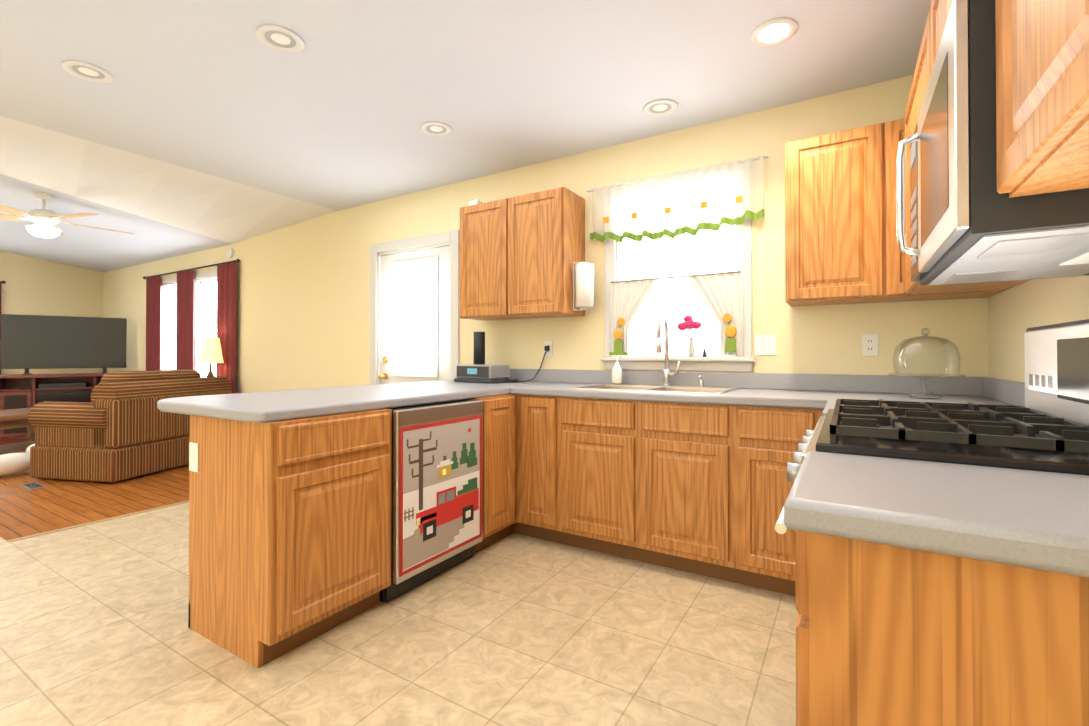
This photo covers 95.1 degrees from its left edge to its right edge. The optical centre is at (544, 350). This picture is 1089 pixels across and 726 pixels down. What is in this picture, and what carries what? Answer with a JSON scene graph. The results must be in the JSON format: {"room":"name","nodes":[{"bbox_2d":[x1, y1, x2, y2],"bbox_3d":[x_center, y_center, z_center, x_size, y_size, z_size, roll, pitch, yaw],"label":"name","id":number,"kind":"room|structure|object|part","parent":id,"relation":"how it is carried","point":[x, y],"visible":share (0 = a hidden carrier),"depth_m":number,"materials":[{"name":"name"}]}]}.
{"room":"kitchen","nodes":[
{"label":"kitchen","id":0,"kind":"room"},
{"bbox_2d":[0,251,102,374],"bbox_3d":[-8.797,-0.643,5.158,0.120,3.600,6.580,0,-1,31],"label":"wall","id":1,"kind":"structure","parent":0,"point":[33,286],"depth_m":7.40,"materials":[{"name":"beige paint"}]},
{"bbox_2d":[0,281,5,374],"bbox_3d":[-7.904,-0.184,6.390,0.117,1.602,1.364,0,-1,31],"label":"curtain","id":2,"kind":"object","parent":1,"relation":"attached to","point":[3,282],"visible":0.94,"depth_m":6.91,"materials":[{"name":"red fabric"}]},
{"bbox_2d":[0,444,188,541],"bbox_3d":[-5.127,1.208,5.523,5.990,0.104,2.350,0,-1,31],"label":"floor","id":3,"kind":"structure","parent":0,"point":[54,505],"depth_m":3.82,"materials":[{"name":"brown wood"}]},
{"bbox_2d":[20,483,45,489],"bbox_3d":[-4.337,1.145,4.227,0.250,0.007,0.100,0,-1,31],"label":"floor vent","id":4,"kind":"object","parent":3,"relation":"in","point":[30,486],"visible":0.98,"depth_m":4.20,"materials":[{"name":"grey metal"}]},
{"bbox_2d":[0,373,105,444],"bbox_3d":[-6.434,0.740,6.716,1.280,0.860,0.460,0,-1,-39],"label":"tv stand","id":5,"kind":"object","parent":3,"relation":"on","point":[17,391],"visible":0.29,"depth_m":6.50,"materials":[{"name":"brown wood"}]},
{"bbox_2d":[1,314,126,374],"bbox_3d":[-6.434,-0.079,6.723,1.220,0.774,0.260,0,-1,-39],"label":"tv","id":6,"kind":"object","parent":5,"relation":"on","point":[28,342],"visible":1,"depth_m":6.67,"materials":[{"name":"black plastic"}]},
{"bbox_2d":[28,369,231,482],"bbox_3d":[-4.030,0.668,5.000,0.930,0.945,1.336,0,0,11],"label":"sofa","id":7,"kind":"object","parent":3,"relation":"on","point":[120,426],"visible":0.81,"depth_m":4.42,"materials":[{"name":"brown fabric"}]},
{"bbox_3d":[-5.600,1.152,5.373,1.500,0.011,2.000,0,0,11],"label":"living room rug","id":8,"kind":"object","parent":3,"relation":"on","visible":0},
{"bbox_2d":[0,407,34,454],"bbox_3d":[-5.669,0.894,5.089,0.700,0.500,1.250,0,0,11],"label":"coffee table","id":9,"kind":"object","parent":8,"relation":"on","point":[13,418],"visible":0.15,"depth_m":5.13,"materials":[{"name":"brown wood"}]},
{"bbox_2d":[0,441,35,475],"bbox_3d":[-4.892,1.000,4.589,0.230,0.277,0.575,0,-1,31],"label":"dog","id":10,"kind":"object","parent":8,"relation":"on","point":[13,463],"visible":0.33,"depth_m":4.54},
{"bbox_3d":[-3.852,0.851,5.744,0.190,0.620,0.190,0,-1,31],"label":"side table","id":11,"kind":"object","parent":3,"relation":"on","visible":0},
{"bbox_2d":[197,338,223,376],"bbox_3d":[-3.852,0.195,5.750,0.256,0.690,0.256,0,-1,31],"label":"lamp","id":12,"kind":"object","parent":11,"relation":"on","point":[210,351],"visible":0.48,"depth_m":5.67,"materials":[{"name":"beige fabric"}]},
{"bbox_2d":[0,116,335,271],"bbox_3d":[-6.299,-1.871,3.646,5.970,1.170,6.580,0,-1,31],"label":"ceiling","id":13,"kind":"structure","parent":0,"point":[160,210],"depth_m":4.79,"materials":[{"name":"white paint"}]},
{"bbox_2d":[0,192,132,237],"bbox_3d":[-4.701,-1.275,4.735,1.287,0.410,1.252,0,-1,31],"label":"ceiling fan","id":14,"kind":"object","parent":13,"relation":"hanging from","point":[44,220],"visible":0.98,"depth_m":4.64,"materials":[{"name":"white"}]},
{"bbox_2d":[0,502,797,725],"bbox_3d":[-4.178,1.183,2.326,10.940,0.100,6.820,0,-1,31],"label":"floor","id":15,"kind":"structure","parent":0,"point":[514,629],"depth_m":1.89,"materials":[{"name":"beige tile"}]},
{"bbox_2d":[188,405,400,667],"bbox_3d":[-1.057,0.694,2.115,0.604,0.874,0.540,0,-1,31],"label":"base cabinet","id":16,"kind":"object","parent":15,"relation":"on","point":[290,517],"depth_m":1.89,"materials":[{"name":"brown wood"}]},
{"bbox_2d":[189,442,198,471],"bbox_3d":[-1.419,0.430,2.016,0.070,0.115,0.008,0,-1,31],"label":"outlet","id":17,"kind":"object","parent":16,"relation":"attached to","point":[194,457],"visible":1,"depth_m":2.01,"materials":[{"name":"white plastic"}]},
{"bbox_2d":[157,381,552,424],"bbox_3d":[-0.828,0.242,2.885,0.918,0.044,2.144,0,-1,31],"label":"countertop","id":18,"kind":"structure","parent":16,"relation":"on","point":[247,408],"depth_m":2.24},
{"bbox_2d":[454,364,509,383],"bbox_3d":[-0.445,0.162,3.597,0.380,0.125,0.220,0,-1,39],"label":"radio","id":19,"kind":"object","parent":18,"relation":"on","point":[482,373],"visible":1,"depth_m":3.50,"materials":[{"name":"grey metal"}]},
{"bbox_2d":[473,332,484,363],"bbox_3d":[-0.474,-0.020,3.627,0.084,0.235,0.084,0,-1,31],"label":"smart speaker","id":20,"kind":"object","parent":19,"relation":"on","point":[479,349],"visible":1,"depth_m":3.59},
{"bbox_2d":[508,346,548,382],"bbox_3d":[-0.117,0.094,3.567,0.309,0.260,0.074,0,-1,-24],"label":"power cord","id":21,"kind":"object","parent":18,"relation":"on","point":[546,348],"visible":0.94,"depth_m":3.60,"materials":[{"name":"black plastic"}]},
{"bbox_2d":[380,399,482,602],"bbox_3d":[-0.738,0.701,2.596,0.588,0.868,0.603,0,-1,31],"label":"dishwasher","id":22,"kind":"object","parent":15,"relation":"on","point":[436,495],"visible":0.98,"depth_m":2.39,"materials":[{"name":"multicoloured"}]},
{"bbox_2d":[409,393,516,552],"bbox_3d":[-0.504,0.702,3.022,0.604,0.874,0.355,0,-1,31],"label":"base cabinet","id":23,"kind":"object","parent":15,"relation":"on","point":[499,465],"depth_m":2.86,"materials":[{"name":"brown wood"}]},
{"bbox_2d":[521,393,560,542],"bbox_3d":[0.132,0.703,3.186,0.263,0.874,0.625,0,-1,31],"label":"base cabinet","id":24,"kind":"object","parent":15,"relation":"on","point":[540,412],"depth_m":2.92,"materials":[{"name":"brown wood"}]},
{"bbox_2d":[561,393,640,560],"bbox_3d":[0.447,0.702,2.994,0.475,0.874,0.625,0,-1,31],"label":"base cabinet","id":25,"kind":"object","parent":15,"relation":"on","point":[601,436],"depth_m":2.72,"materials":[{"name":"brown wood"}]},
{"bbox_2d":[641,397,736,582],"bbox_3d":[0.852,0.699,2.747,0.474,0.874,0.625,0,-1,31],"label":"base cabinet","id":26,"kind":"object","parent":15,"relation":"on","point":[689,448],"depth_m":2.47,"materials":[{"name":"brown wood"}]},
{"bbox_2d":[509,381,832,404],"bbox_3d":[0.672,0.239,2.855,1.674,0.048,0.634,0,-1,31],"label":"countertop","id":27,"kind":"structure","parent":26,"relation":"on","point":[574,388],"depth_m":2.66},
{"bbox_2d":[612,355,621,383],"bbox_3d":[0.471,0.121,3.237,0.068,0.187,0.066,0,-1,31],"label":"soap dispenser","id":28,"kind":"object","parent":27,"relation":"on","point":[617,374],"visible":0.98,"depth_m":3.21,"materials":[{"name":"white plastic"}]},
{"bbox_2d":[656,316,703,386],"bbox_3d":[0.798,0.000,2.952,0.252,0.426,0.194,0,-1,31],"label":"faucet","id":29,"kind":"object","parent":27,"relation":"on","point":[667,374],"visible":1,"depth_m":3.04,"materials":[{"name":"silver metal"}]},
{"bbox_2d":[737,405,816,592],"bbox_3d":[1.198,0.698,2.535,0.338,0.874,0.625,0,-1,31],"label":"base cabinet","id":30,"kind":"object","parent":15,"relation":"on","point":[768,436],"depth_m":2.29,"materials":[{"name":"brown wood"}]},
{"bbox_2d":[775,319,1088,533],"bbox_3d":[0.979,0.528,1.202,0.694,1.190,0.762,0,-1,31],"label":"range","id":31,"kind":"object","parent":15,"relation":"on","point":[1045,428],"visible":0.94,"depth_m":1.06,"materials":[{"name":"black metal"}]},
{"bbox_2d":[781,533,1088,725],"bbox_3d":[0.716,0.682,0.691,0.630,0.874,0.375,0,-1,31],"label":"base cabinet","id":32,"kind":"object","parent":15,"relation":"on","point":[925,593],"depth_m":0.62,"materials":[{"name":"brown wood"}]},
{"bbox_2d":[781,451,1088,584],"bbox_3d":[0.703,0.223,0.684,0.640,0.044,0.400,0,-1,31],"label":"countertop","id":33,"kind":"structure","parent":32,"relation":"on","point":[1035,523],"depth_m":0.65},
{"bbox_2d":[0,0,930,210],"bbox_3d":[-1.629,-1.460,0.795,4.970,0.100,6.580,0,-1,31],"label":"ceiling","id":34,"kind":"structure","parent":0,"point":[344,104],"depth_m":2.53,"materials":[{"name":"white paint"}]},
{"bbox_2d":[61,60,113,82],"bbox_3d":[-2.276,-1.391,2.489,0.196,0.008,0.196,0,-1,31],"label":"recessed light","id":35,"kind":"object","parent":34,"relation":"in","point":[87,71],"visible":1,"depth_m":2.48,"materials":[{"name":"white"}]},
{"bbox_2d":[255,25,304,52],"bbox_3d":[-1.181,-1.394,2.231,0.196,0.008,0.196,0,-1,31],"label":"recessed light","id":36,"kind":"object","parent":34,"relation":"in","point":[280,38],"visible":1,"depth_m":2.23,"materials":[{"name":"white"}]},
{"bbox_2d":[420,122,451,135],"bbox_3d":[-0.675,-1.386,3.117,0.196,0.008,0.196,0,-1,31],"label":"recessed light","id":37,"kind":"object","parent":34,"relation":"in","point":[436,128],"visible":0.98,"depth_m":3.11,"materials":[{"name":"white"}]},
{"bbox_2d":[643,99,677,116],"bbox_3d":[0.662,-1.389,2.852,0.196,0.008,0.196,0,-1,31],"label":"recessed light","id":38,"kind":"object","parent":34,"relation":"in","point":[659,107],"visible":1,"depth_m":2.85,"materials":[{"name":"white"}]},
{"bbox_2d":[750,18,798,46],"bbox_3d":[1.006,-1.394,2.186,0.196,0.008,0.196,0,-1,31],"label":"recessed light","id":39,"kind":"object","parent":34,"relation":"in","point":[774,32],"visible":1,"depth_m":2.18,"materials":[{"name":"white"}]},
{"bbox_2d":[102,75,988,392],"bbox_3d":[-2.434,-0.643,5.202,10.940,3.600,0.120,0,-1,31],"label":"wall","id":40,"kind":"structure","parent":0,"point":[302,305],"depth_m":3.60,"materials":[{"name":"beige paint"}]},
{"bbox_2d":[160,277,176,369],"bbox_3d":[-4.992,-0.245,6.737,0.910,1.470,0.118,0,-1,31],"label":"living room window","id":41,"kind":"structure","parent":40,"relation":"in","point":[168,322],"depth_m":6.92,"materials":[{"name":"white glass"}]},
{"bbox_2d":[143,259,239,393],"bbox_3d":[-4.569,-0.094,6.383,2.502,1.922,0.076,0,-1,31],"label":"curtain","id":42,"kind":"object","parent":40,"relation":"attached to","point":[226,304],"visible":0.71,"depth_m":6.32,"materials":[{"name":"red fabric"}]},
{"bbox_2d":[193,270,216,376],"bbox_3d":[-4.121,-0.250,6.206,0.910,1.470,0.118,0,-1,31],"label":"living room window","id":43,"kind":"structure","parent":40,"relation":"in","point":[205,301],"depth_m":6.37,"materials":[{"name":"white glass"}]},
{"bbox_2d":[226,247,233,257],"bbox_3d":[-3.728,-1.167,5.907,0.120,0.120,0.030,0,-1,31],"label":"smoke detector","id":44,"kind":"object","parent":40,"relation":"attached to","point":[230,252],"visible":1,"depth_m":5.89,"materials":[{"name":"white plastic"}]},
{"bbox_2d":[378,246,449,383],"bbox_3d":[-1.149,0.131,4.345,0.852,2.014,0.126,0,-1,31],"label":"back door","id":45,"kind":"structure","parent":40,"relation":"in","point":[415,316],"depth_m":4.38,"materials":[{"name":"white"}]},
{"bbox_2d":[370,230,458,384],"bbox_3d":[-1.123,0.083,4.387,1.070,2.135,0.138,0,-1,31],"label":"door frame","id":46,"kind":"structure","parent":40,"relation":"attached to","point":[450,239],"depth_m":4.35,"materials":[{"name":"white wood"}]},
{"bbox_2d":[459,187,584,320],"bbox_3d":[-0.176,-0.699,3.565,0.880,0.915,0.319,0,-1,31],"label":"upper cabinet","id":47,"kind":"object","parent":40,"relation":"attached to","point":[520,255],"depth_m":3.39,"materials":[{"name":"brown wood"}]},
{"bbox_3d":[-0.508,-1.106,3.774,0.080,0.098,0.120,0,-1,31],"label":"item on top of the cabinet","id":48,"kind":"part","parent":47,"relation":"part of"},
{"bbox_2d":[573,262,593,310],"bbox_3d":[0.260,-0.429,3.300,0.136,0.320,0.124,0,-1,31],"label":"paper towel holder","id":49,"kind":"object","parent":47,"relation":"attached to","point":[583,285],"visible":1,"depth_m":3.25,"materials":[{"name":"white paper"}]},
{"bbox_2d":[544,341,551,356],"bbox_3d":[0.026,-0.016,3.622,0.070,0.115,0.008,0,-1,31],"label":"electrical outlet","id":50,"kind":"object","parent":40,"relation":"attached to","point":[549,352],"visible":0.71,"depth_m":3.62,"materials":[{"name":"white plastic"}]},
{"bbox_2d":[600,218,755,371],"bbox_3d":[0.827,-0.480,3.172,0.970,1.210,0.150,0,-1,31],"label":"kitchen window","id":51,"kind":"structure","parent":40,"relation":"in","point":[723,248],"depth_m":3.21,"materials":[{"name":"white glass"}]},
{"bbox_2d":[587,155,767,354],"bbox_3d":[0.779,-0.541,3.114,1.140,1.138,0.060,0,-1,31],"label":"curtains","id":52,"kind":"object","parent":51,"relation":"attached to","point":[692,202],"visible":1,"depth_m":3.06,"materials":[{"name":"white fabric"}]},
{"bbox_2d":[677,315,701,356],"bbox_3d":[0.892,-0.092,3.071,0.148,0.259,0.064,0,-1,31],"label":"flower vase","id":53,"kind":"object","parent":51,"relation":"on","point":[689,323],"visible":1,"depth_m":3.05,"materials":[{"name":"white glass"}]},
{"bbox_2d":[508,369,980,396],"bbox_3d":[0.722,0.176,3.185,3.212,0.092,0.020,0,-1,31],"label":"backsplash","id":54,"kind":"structure","parent":40,"relation":"attached to","point":[840,383],"depth_m":2.81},
{"bbox_2d":[754,335,775,354],"bbox_3d":[1.267,-0.033,2.863,0.115,0.115,0.012,0,-1,31],"label":"light switch","id":55,"kind":"object","parent":40,"relation":"attached to","point":[764,344],"visible":1,"depth_m":2.86,"materials":[{"name":"white plastic"}]},
{"bbox_2d":[862,334,877,355],"bbox_3d":[1.699,-0.030,2.602,0.070,0.115,0.008,0,-1,31],"label":"electrical outlet","id":56,"kind":"object","parent":40,"relation":"attached to","point":[869,344],"visible":1,"depth_m":2.60,"materials":[{"name":"white plastic"}]},
{"bbox_2d":[785,119,1003,306],"bbox_3d":[1.658,-0.659,2.446,0.836,0.815,0.319,0,-1,31],"label":"upper cabinet","id":57,"kind":"object","parent":40,"relation":"attached to","point":[841,244],"visible":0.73,"depth_m":2.40,"materials":[{"name":"brown wood"}]},
{"bbox_2d":[821,393,1020,416],"bbox_3d":[1.518,0.234,2.021,0.640,0.044,1.178,0,-1,31],"label":"countertop","id":58,"kind":"structure","parent":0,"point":[947,397],"depth_m":2.24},
{"bbox_2d":[888,328,965,398],"bbox_3d":[1.716,0.055,2.244,0.280,0.316,0.280,0,-1,31],"label":"cake stand","id":59,"kind":"object","parent":58,"relation":"on","point":[948,342],"visible":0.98,"depth_m":2.24,"materials":[{"name":"clear glass"}]},
{"bbox_2d":[988,275,1088,382],"bbox_3d":[0.442,-0.691,-0.474,0.120,3.600,6.580,0,-1,31],"label":"wall","id":60,"kind":"structure","parent":0,"point":[1015,312],"depth_m":1.89,"materials":[{"name":"beige paint"}]},
{"bbox_2d":[930,0,952,72],"bbox_3d":[1.135,-0.865,1.119,0.344,0.425,0.770,0,-1,31],"label":"upper cabinet","id":61,"kind":"object","parent":60,"relation":"attached to","point":[940,9],"visible":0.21,"depth_m":1.42,"materials":[{"name":"brown wood"}]},
{"bbox_2d":[896,0,1088,284],"bbox_3d":[1.091,-0.424,1.142,0.448,0.449,0.764,0,-1,31],"label":"microwave","id":62,"kind":"object","parent":61,"relation":"attached to","point":[970,223],"visible":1,"depth_m":0.93,"materials":[{"name":"silver metal"}]},
{"bbox_2d":[904,8,1031,294],"bbox_3d":[1.560,-0.664,1.813,0.344,0.815,0.851,0,-1,31],"label":"upper cabinet","id":63,"kind":"object","parent":60,"relation":"attached to","point":[921,78],"visible":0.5,"depth_m":1.98,"materials":[{"name":"brown wood"}]},
{"bbox_2d":[981,377,1024,406],"bbox_3d":[1.472,0.161,1.349,0.020,0.092,2.334,0,-1,31],"label":"backsplash","id":64,"kind":"structure","parent":60,"relation":"attached to","point":[1011,392],"depth_m":2.03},
{"bbox_2d":[995,0,1088,197],"bbox_3d":[0.805,-0.674,0.575,0.344,0.815,0.490,0,-1,31],"label":"upper cabinet","id":65,"kind":"object","parent":60,"relation":"attached to","point":[1042,96],"visible":1,"depth_m":0.69,"materials":[{"name":"brown wood"}]}
]}

